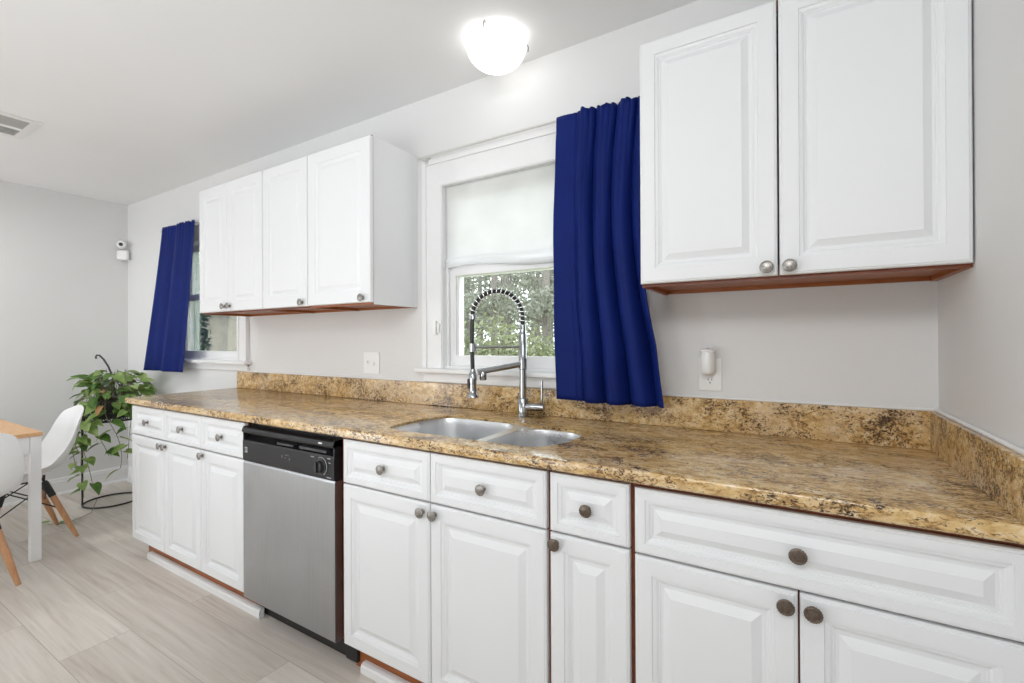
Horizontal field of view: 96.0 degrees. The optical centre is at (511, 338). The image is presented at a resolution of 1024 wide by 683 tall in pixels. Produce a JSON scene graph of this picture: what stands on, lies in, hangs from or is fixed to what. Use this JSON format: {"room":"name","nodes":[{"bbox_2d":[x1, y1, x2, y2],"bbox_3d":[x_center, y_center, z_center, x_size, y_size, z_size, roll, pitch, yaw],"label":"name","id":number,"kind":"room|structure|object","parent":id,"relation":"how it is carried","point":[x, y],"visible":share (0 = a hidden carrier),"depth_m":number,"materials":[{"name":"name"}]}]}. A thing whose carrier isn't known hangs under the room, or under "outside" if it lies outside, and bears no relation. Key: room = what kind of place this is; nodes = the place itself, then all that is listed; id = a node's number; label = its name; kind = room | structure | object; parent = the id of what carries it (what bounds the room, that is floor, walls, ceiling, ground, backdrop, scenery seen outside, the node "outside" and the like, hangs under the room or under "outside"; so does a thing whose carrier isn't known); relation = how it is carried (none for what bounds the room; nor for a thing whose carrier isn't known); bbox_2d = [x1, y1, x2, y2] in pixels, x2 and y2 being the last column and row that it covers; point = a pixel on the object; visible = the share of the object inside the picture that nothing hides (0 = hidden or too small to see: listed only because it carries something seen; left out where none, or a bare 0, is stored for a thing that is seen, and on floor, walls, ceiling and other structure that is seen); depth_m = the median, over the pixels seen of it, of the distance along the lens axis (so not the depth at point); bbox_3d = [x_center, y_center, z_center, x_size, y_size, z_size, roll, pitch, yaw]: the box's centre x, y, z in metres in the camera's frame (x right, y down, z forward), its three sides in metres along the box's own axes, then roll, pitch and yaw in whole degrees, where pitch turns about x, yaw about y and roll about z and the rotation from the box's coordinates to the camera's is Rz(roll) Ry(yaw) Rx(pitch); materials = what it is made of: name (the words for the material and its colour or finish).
{"room":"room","nodes":[
{"label":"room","id":0,"kind":"room"},
{"bbox_2d":[0,180,127,482],"bbox_3d":[-4.481,0.036,2.613,0.160,2.468,3.700,0,0,31],"label":"wall","id":1,"kind":"structure","parent":0,"point":[64,284],"depth_m":3.76,"materials":[{"name":"grey paint"}]},
{"bbox_2d":[2,465,128,506],"bbox_3d":[-4.396,1.202,2.562,0.028,0.135,3.700,0,0,31],"label":"baseboard","id":2,"kind":"structure","parent":1,"relation":"attached to","point":[60,485],"depth_m":3.83,"materials":[{"name":"white paint"}]},
{"bbox_2d":[97,397,127,419],"bbox_3d":[-3.118,0.545,3.601,0.284,0.142,0.284,0,0,31],"label":"pot","id":3,"kind":"object","parent":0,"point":[106,402],"depth_m":3.50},
{"bbox_2d":[0,481,376,682],"bbox_3d":[-2.062,1.316,1.157,5.795,0.120,4.020,0,0,31],"label":"floor","id":4,"kind":"structure","parent":0,"point":[94,608],"depth_m":2.02,"materials":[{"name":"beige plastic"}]},
{"bbox_2d":[0,433,24,585],"bbox_3d":[-2.784,0.852,2.306,0.529,0.820,0.445,0,0,31],"label":"shell chair","id":5,"kind":"object","parent":4,"relation":"on","point":[12,462],"visible":1,"depth_m":2.35,"materials":[{"name":"white plastic"}]},
{"bbox_2d":[0,419,42,561],"bbox_3d":[-3.340,0.900,2.626,1.120,0.730,0.700,0,0,31],"label":"dining table","id":6,"kind":"object","parent":4,"relation":"on","point":[29,439],"visible":0.98,"depth_m":2.61,"materials":[{"name":"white wood"}]},
{"bbox_2d":[0,405,83,536],"bbox_3d":[-3.035,0.854,2.876,0.445,0.820,0.529,0,0,31],"label":"shell chair","id":7,"kind":"object","parent":4,"relation":"on","point":[59,441],"visible":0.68,"depth_m":3.05,"materials":[{"name":"white plastic"}]},
{"bbox_2d":[81,412,131,508],"bbox_3d":[-3.116,0.913,3.600,0.360,0.706,0.360,0,0,31],"label":"plant stand","id":8,"kind":"object","parent":4,"relation":"on","point":[89,414],"visible":0.27,"depth_m":3.48,"materials":[{"name":"black metal"}]},
{"bbox_2d":[42,354,157,524],"bbox_3d":[-3.159,0.691,3.491,0.654,1.142,0.734,0,0,31],"label":"vine","id":9,"kind":"object","parent":8,"relation":"on","point":[98,405],"visible":0.88,"depth_m":3.46,"materials":[{"name":"plant"}]},
{"bbox_2d":[132,405,214,581],"bbox_3d":[-1.695,0.815,2.711,0.779,0.886,0.652,0,0,31],"label":"base cabinet","id":10,"kind":"object","parent":4,"relation":"on","point":[166,468],"visible":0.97,"depth_m":2.43,"materials":[{"name":"white paint"}]},
{"bbox_2d":[125,371,1023,544],"bbox_3d":[-0.500,0.291,1.997,3.653,0.144,0.647,0,0,31],"label":"countertop","id":11,"kind":"structure","parent":10,"relation":"on","point":[921,469],"depth_m":1.39,"materials":[{"name":"brown stone"}]},
{"bbox_2d":[392,418,581,446],"bbox_3d":[-0.095,0.440,1.680,0.696,0.204,0.352,0,0,31],"label":"sink","id":12,"kind":"object","parent":11,"relation":"in","point":[488,431],"visible":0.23,"depth_m":1.84,"materials":[{"name":"silver metal"}]},
{"bbox_2d":[467,287,544,416],"bbox_3d":[-0.026,0.057,1.920,0.324,0.542,0.083,0,0,-7],"label":"faucet","id":13,"kind":"object","parent":11,"relation":"on","point":[524,406],"visible":1,"depth_m":1.91,"materials":[{"name":"silver metal"}]},
{"bbox_2d":[147,551,263,618],"bbox_3d":[-1.598,1.237,2.355,1.110,0.040,0.025,0,0,31],"label":"trim","id":14,"kind":"structure","parent":4,"relation":"on","point":[244,604],"depth_m":2.29,"materials":[{"name":"white paint"}]},
{"bbox_2d":[196,416,261,605],"bbox_3d":[-1.200,0.812,2.412,0.376,0.886,0.652,0,0,31],"label":"base cabinet","id":15,"kind":"object","parent":4,"relation":"on","point":[222,439],"visible":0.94,"depth_m":2.15,"materials":[{"name":"white paint"}]},
{"bbox_2d":[242,423,359,662],"bbox_3d":[-0.755,0.814,2.123,0.676,0.868,0.636,0,0,31],"label":"dishwasher","id":16,"kind":"object","parent":4,"relation":"on","point":[293,479],"visible":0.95,"depth_m":1.86,"materials":[{"name":"silver metal"}]},
{"bbox_2d":[343,431,550,682],"bbox_3d":[-0.124,0.806,1.765,0.887,0.886,0.652,0,0,31],"label":"base cabinet","id":17,"kind":"object","parent":4,"relation":"on","point":[447,557],"visible":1,"depth_m":1.47,"materials":[{"name":"white wood"}]},
{"bbox_2d":[547,470,634,682],"bbox_3d":[0.357,0.803,1.476,0.234,0.886,0.652,0,0,31],"label":"base cabinet","id":18,"kind":"object","parent":4,"relation":"on","point":[591,543],"visible":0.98,"depth_m":1.21,"materials":[{"name":"white wood"}]},
{"bbox_2d":[634,483,1023,682],"bbox_3d":[0.760,0.800,1.234,0.705,0.886,0.652,0,0,31],"label":"base cabinet","id":19,"kind":"object","parent":4,"relation":"on","point":[727,590],"visible":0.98,"depth_m":0.96,"materials":[{"name":"white wood"}]},
{"bbox_2d":[0,0,698,205],"bbox_3d":[-2.073,-1.271,1.163,5.795,0.120,4.020,0,0,31],"label":"ceiling","id":20,"kind":"structure","parent":0,"point":[134,101],"depth_m":2.08,"materials":[{"name":"paint"}]},
{"bbox_2d":[0,111,41,139],"bbox_3d":[-2.869,-1.200,2.549,0.378,0.009,0.305,0,0,31],"label":"ceiling vent","id":21,"kind":"object","parent":20,"relation":"in","point":[24,126],"visible":1,"depth_m":2.59,"materials":[{"name":"white metal"}]},
{"bbox_2d":[466,20,528,74],"bbox_3d":[-0.069,-1.159,1.877,0.255,0.118,0.258,0,0,31],"label":"ceiling lamp","id":22,"kind":"object","parent":20,"relation":"attached to","point":[493,48],"visible":1,"depth_m":1.81,"materials":[{"name":"white glass"}]},
{"bbox_2d":[361,660,410,682],"bbox_3d":[0.184,1.226,1.283,1.730,0.040,0.025,0,0,31],"label":"trim","id":23,"kind":"structure","parent":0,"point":[370,670],"depth_m":1.68,"materials":[{"name":"white paint"}]},
{"bbox_2d":[128,0,938,464],"bbox_3d":[-1.072,0.022,2.814,5.795,2.468,0.160,0,0,31],"label":"wall","id":24,"kind":"structure","parent":0,"point":[864,344],"depth_m":1.83,"materials":[{"name":"grey paint"}]},
{"bbox_2d":[116,240,126,248],"bbox_3d":[-3.456,-0.831,4.083,0.093,0.072,0.072,0,0,31],"label":"security camera","id":25,"kind":"object","parent":24,"relation":"attached to","point":[121,244],"visible":1,"depth_m":4.06,"materials":[{"name":"white plastic"}]},
{"bbox_2d":[117,250,128,259],"bbox_3d":[-3.445,-0.737,4.087,0.082,0.084,0.044,0,0,-14],"label":"sensor","id":26,"kind":"object","parent":24,"relation":"attached to","point":[121,254],"visible":1,"depth_m":4.07,"materials":[{"name":"white plastic"}]},
{"bbox_2d":[126,465,131,482],"bbox_3d":[-2.661,1.197,3.661,1.807,0.135,0.028,0,0,31],"label":"baseboard","id":27,"kind":"structure","parent":24,"relation":"attached to","point":[129,479],"depth_m":4.10,"materials":[{"name":"white paint"}]},
{"bbox_2d":[183,223,251,370],"bbox_3d":[-2.256,-0.326,3.488,1.192,1.104,0.205,0,0,31],"label":"window","id":28,"kind":"structure","parent":24,"relation":"in","point":[217,342],"depth_m":3.48,"materials":[{"name":"white paint"}]},
{"bbox_3d":[-2.533,-0.851,3.557,0.598,0.034,0.072,0,0,31],"label":"curtain rod","id":29,"kind":"object","parent":28,"relation":"attached to","visible":0},
{"bbox_2d":[143,220,194,372],"bbox_3d":[-2.643,-0.309,3.550,0.763,1.126,0.044,0,0,31],"label":"curtain","id":30,"kind":"object","parent":29,"relation":"hanging from","point":[165,351],"visible":1,"depth_m":3.52,"materials":[{"name":"blue fabric"}]},
{"bbox_2d":[199,171,312,316],"bbox_3d":[-1.576,-0.538,2.821,0.677,0.775,0.345,0,0,31],"label":"upper cabinet","id":31,"kind":"object","parent":24,"relation":"attached to","point":[230,213],"visible":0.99,"depth_m":2.68,"materials":[{"name":"white paint"}]},
{"bbox_2d":[263,156,347,312],"bbox_3d":[-1.119,-0.540,2.546,0.388,0.775,0.345,0,0,31],"label":"upper cabinet","id":32,"kind":"object","parent":24,"relation":"attached to","point":[285,186],"visible":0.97,"depth_m":2.41,"materials":[{"name":"white paint"}]},
{"bbox_2d":[308,135,417,310],"bbox_3d":[-0.759,-0.542,2.329,0.452,0.775,0.345,0,0,31],"label":"upper cabinet","id":33,"kind":"object","parent":24,"relation":"attached to","point":[363,208],"visible":1,"depth_m":2.21,"materials":[{"name":"white paint"}]},
{"bbox_2d":[364,352,379,373],"bbox_3d":[-0.775,0.134,2.532,0.120,0.118,0.017,0,0,31],"label":"light switch","id":34,"kind":"object","parent":24,"relation":"attached to","point":[371,359],"visible":1,"depth_m":2.53,"materials":[{"name":"white plastic"}]},
{"bbox_2d":[417,102,618,164],"bbox_3d":[0.044,-0.886,2.006,1.163,0.034,0.072,0,0,31],"label":"curtain rod","id":35,"kind":"object","parent":24,"relation":"attached to","point":[426,157],"visible":0.55,"depth_m":2.08,"materials":[{"name":"metal"}]},
{"bbox_2d":[553,96,663,407],"bbox_3d":[0.348,-0.326,1.743,0.446,1.142,0.073,0,0,31],"label":"curtain","id":36,"kind":"object","parent":35,"relation":"hanging from","point":[605,343],"visible":0.99,"depth_m":1.74,"materials":[{"name":"blue fabric"}]},
{"bbox_2d":[414,126,651,388],"bbox_3d":[0.070,-0.339,2.088,1.192,1.104,0.205,0,0,31],"label":"window","id":37,"kind":"structure","parent":24,"relation":"in","point":[487,209],"depth_m":2.17,"materials":[{"name":"white paint"}]},
{"bbox_2d":[432,321,439,334],"bbox_3d":[-0.373,-0.052,2.266,0.038,0.070,0.014,0,0,31],"label":"sensor","id":38,"kind":"object","parent":37,"relation":"attached to","point":[435,326],"visible":1,"depth_m":2.26,"materials":[{"name":"white plastic"}]},
{"bbox_2d":[445,164,554,268],"bbox_3d":[0.046,-0.537,2.051,0.878,0.425,0.023,0,0,31],"label":"fabric shade","id":39,"kind":"object","parent":37,"relation":"attached to","point":[502,218],"depth_m":2.11,"materials":[{"name":"white fabric"}]},
{"bbox_2d":[237,371,934,449],"bbox_3d":[-0.338,0.275,2.266,3.653,0.112,0.020,0,0,31],"label":"backsplash","id":40,"kind":"structure","parent":24,"relation":"attached to","point":[902,428],"depth_m":1.68,"materials":[{"name":"brown stone"}]},
{"bbox_2d":[242,371,934,410],"bbox_3d":[-0.335,0.216,2.272,3.654,0.009,0.009,0,0,31],"label":"trim","id":41,"kind":"structure","parent":24,"relation":"attached to","point":[678,395],"depth_m":1.59,"materials":[{"name":"white paint"}]},
{"bbox_2d":[699,358,721,390],"bbox_3d":[0.707,0.128,1.645,0.076,0.117,0.008,0,0,31],"label":"outlet","id":42,"kind":"object","parent":24,"relation":"attached to","point":[713,382],"visible":0.58,"depth_m":1.64,"materials":[{"name":"white plastic"}]},
{"bbox_2d":[700,348,714,375],"bbox_3d":[0.689,0.082,1.624,0.049,0.096,0.046,0,0,31],"label":"night light","id":43,"kind":"object","parent":42,"relation":"attached to","point":[707,356],"visible":1,"depth_m":1.61,"materials":[{"name":"white plastic"}]},
{"bbox_2d":[705,376,714,384],"bbox_3d":[0.705,0.149,1.643,0.033,0.033,0.002,0,0,31],"label":"socket","id":44,"kind":"object","parent":42,"relation":"attached to","point":[709,380],"depth_m":1.64,"materials":[{"name":"white plastic"}]},
{"bbox_2d":[640,0,972,294],"bbox_3d":[0.809,-0.552,1.385,0.769,0.775,0.345,0,0,31],"label":"upper cabinet","id":45,"kind":"object","parent":24,"relation":"attached to","point":[876,137],"visible":1,"depth_m":1.24,"materials":[{"name":"white paint"}]},
{"bbox_2d":[938,0,1023,448],"bbox_3d":[0.347,0.008,-0.293,0.160,2.468,3.700,0,0,31],"label":"wall","id":46,"kind":"structure","parent":0,"point":[981,306],"depth_m":0.97,"materials":[{"name":"grey paint"}]},
{"bbox_2d":[935,408,1023,455],"bbox_3d":[1.061,0.207,1.058,0.012,0.012,0.650,0,0,31],"label":"trim","id":47,"kind":"structure","parent":46,"relation":"attached to","point":[1001,441],"depth_m":1.00,"materials":[{"name":"white paint"}]},
{"label":"outside","id":48,"kind":"structure","parent":0,"visible":0},
{"bbox_3d":[10.634,1.930,37.050,100.000,0.200,69.100,0,0,31],"label":"ground","id":49,"kind":"structure","parent":48,"visible":0},
{"bbox_2d":[464,276,478,338],"bbox_3d":[-2.075,-3.176,13.763,2.363,10.123,2.269,0,0,3],"label":"tree","id":50,"kind":"object","parent":49,"relation":"on","point":[470,278],"visible":0.02,"depth_m":14.32,"materials":[{"name":"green plant"}]},
{"bbox_2d":[464,283,478,341],"bbox_3d":[-3.495,-2.209,37.792,2.219,8.311,2.517,0,0,10],"label":"tree","id":51,"kind":"object","parent":49,"relation":"on","point":[470,289],"visible":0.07,"depth_m":37.41,"materials":[{"name":"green plant"}]},
{"bbox_2d":[464,276,483,354],"bbox_3d":[-2.595,-2.240,25.969,2.250,8.311,2.491,0,0,-18],"label":"tree","id":52,"kind":"object","parent":49,"relation":"on","point":[472,285],"visible":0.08,"depth_m":25.76,"materials":[{"name":"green plant"}]},
{"bbox_2d":[469,275,490,352],"bbox_3d":[-1.993,-3.688,29.801,2.594,11.217,2.423,0,0,-10],"label":"tree","id":53,"kind":"object","parent":49,"relation":"on","point":[480,286],"visible":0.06,"depth_m":29.55,"materials":[{"name":"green plant"}]},
{"bbox_2d":[464,275,524,355],"bbox_3d":[-0.853,-3.719,18.020,2.423,11.217,2.594,0,0,15],"label":"tree","id":54,"kind":"object","parent":49,"relation":"on","point":[494,302],"visible":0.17,"depth_m":17.88,"materials":[{"name":"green plant"}]},
{"bbox_2d":[478,274,526,352],"bbox_3d":[-0.569,-3.712,21.921,2.423,11.217,2.594,0,0,-31],"label":"tree","id":55,"kind":"object","parent":49,"relation":"on","point":[502,276],"visible":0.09,"depth_m":21.85,"materials":[{"name":"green plant"}]},
{"bbox_2d":[464,309,554,356],"bbox_3d":[2.441,0.566,8.555,12.934,2.634,4.199,0,0,16],"label":"underbrush","id":56,"kind":"object","parent":49,"relation":"on","point":[502,327],"visible":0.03,"depth_m":9.61,"materials":[{"name":"green plant"}]},
{"bbox_2d":[497,273,521,352],"bbox_3d":[-0.331,-3.139,33.907,2.364,10.123,2.269,0,0,21],"label":"tree","id":57,"kind":"object","parent":49,"relation":"on","point":[507,281],"visible":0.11,"depth_m":33.85,"materials":[{"name":"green plant"}]},
{"bbox_2d":[498,273,521,350],"bbox_3d":[-0.215,-3.677,38.045,2.393,11.217,2.486,0,0,-44],"label":"tree","id":58,"kind":"object","parent":49,"relation":"on","point":[510,278],"visible":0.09,"depth_m":37.96,"materials":[{"name":"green plant"}]},
{"bbox_2d":[470,270,553,354],"bbox_3d":[10.812,-5.550,39.072,61.998,15.001,18.078,0,0,16],"label":"woods","id":59,"kind":"object","parent":49,"relation":"on","point":[498,280],"visible":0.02,"depth_m":43.33,"materials":[{"name":"plant"}]},
{"bbox_2d":[504,269,554,355],"bbox_3d":[1.067,-2.283,13.825,2.516,8.311,2.219,0,0,-17],"label":"tree","id":60,"kind":"object","parent":49,"relation":"on","point":[547,283],"visible":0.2,"depth_m":13.79,"materials":[{"name":"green plant"}]},
{"bbox_2d":[517,271,552,354],"bbox_3d":[1.391,-3.711,25.964,2.486,11.217,2.393,0,0,-18],"label":"tree","id":61,"kind":"object","parent":49,"relation":"on","point":[537,283],"visible":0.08,"depth_m":25.70,"materials":[{"name":"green plant"}]},
{"bbox_2d":[517,271,552,355],"bbox_3d":[1.345,-3.155,29.876,2.269,10.123,2.364,0,0,-32],"label":"tree","id":62,"kind":"object","parent":49,"relation":"on","point":[527,301],"visible":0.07,"depth_m":29.81,"materials":[{"name":"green plant"}]},
{"bbox_2d":[540,270,553,351],"bbox_3d":[3.176,-3.145,37.930,2.364,10.123,2.269,0,0,-10],"label":"tree","id":63,"kind":"object","parent":49,"relation":"on","point":[550,270],"visible":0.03,"depth_m":37.73,"materials":[{"name":"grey plant"}]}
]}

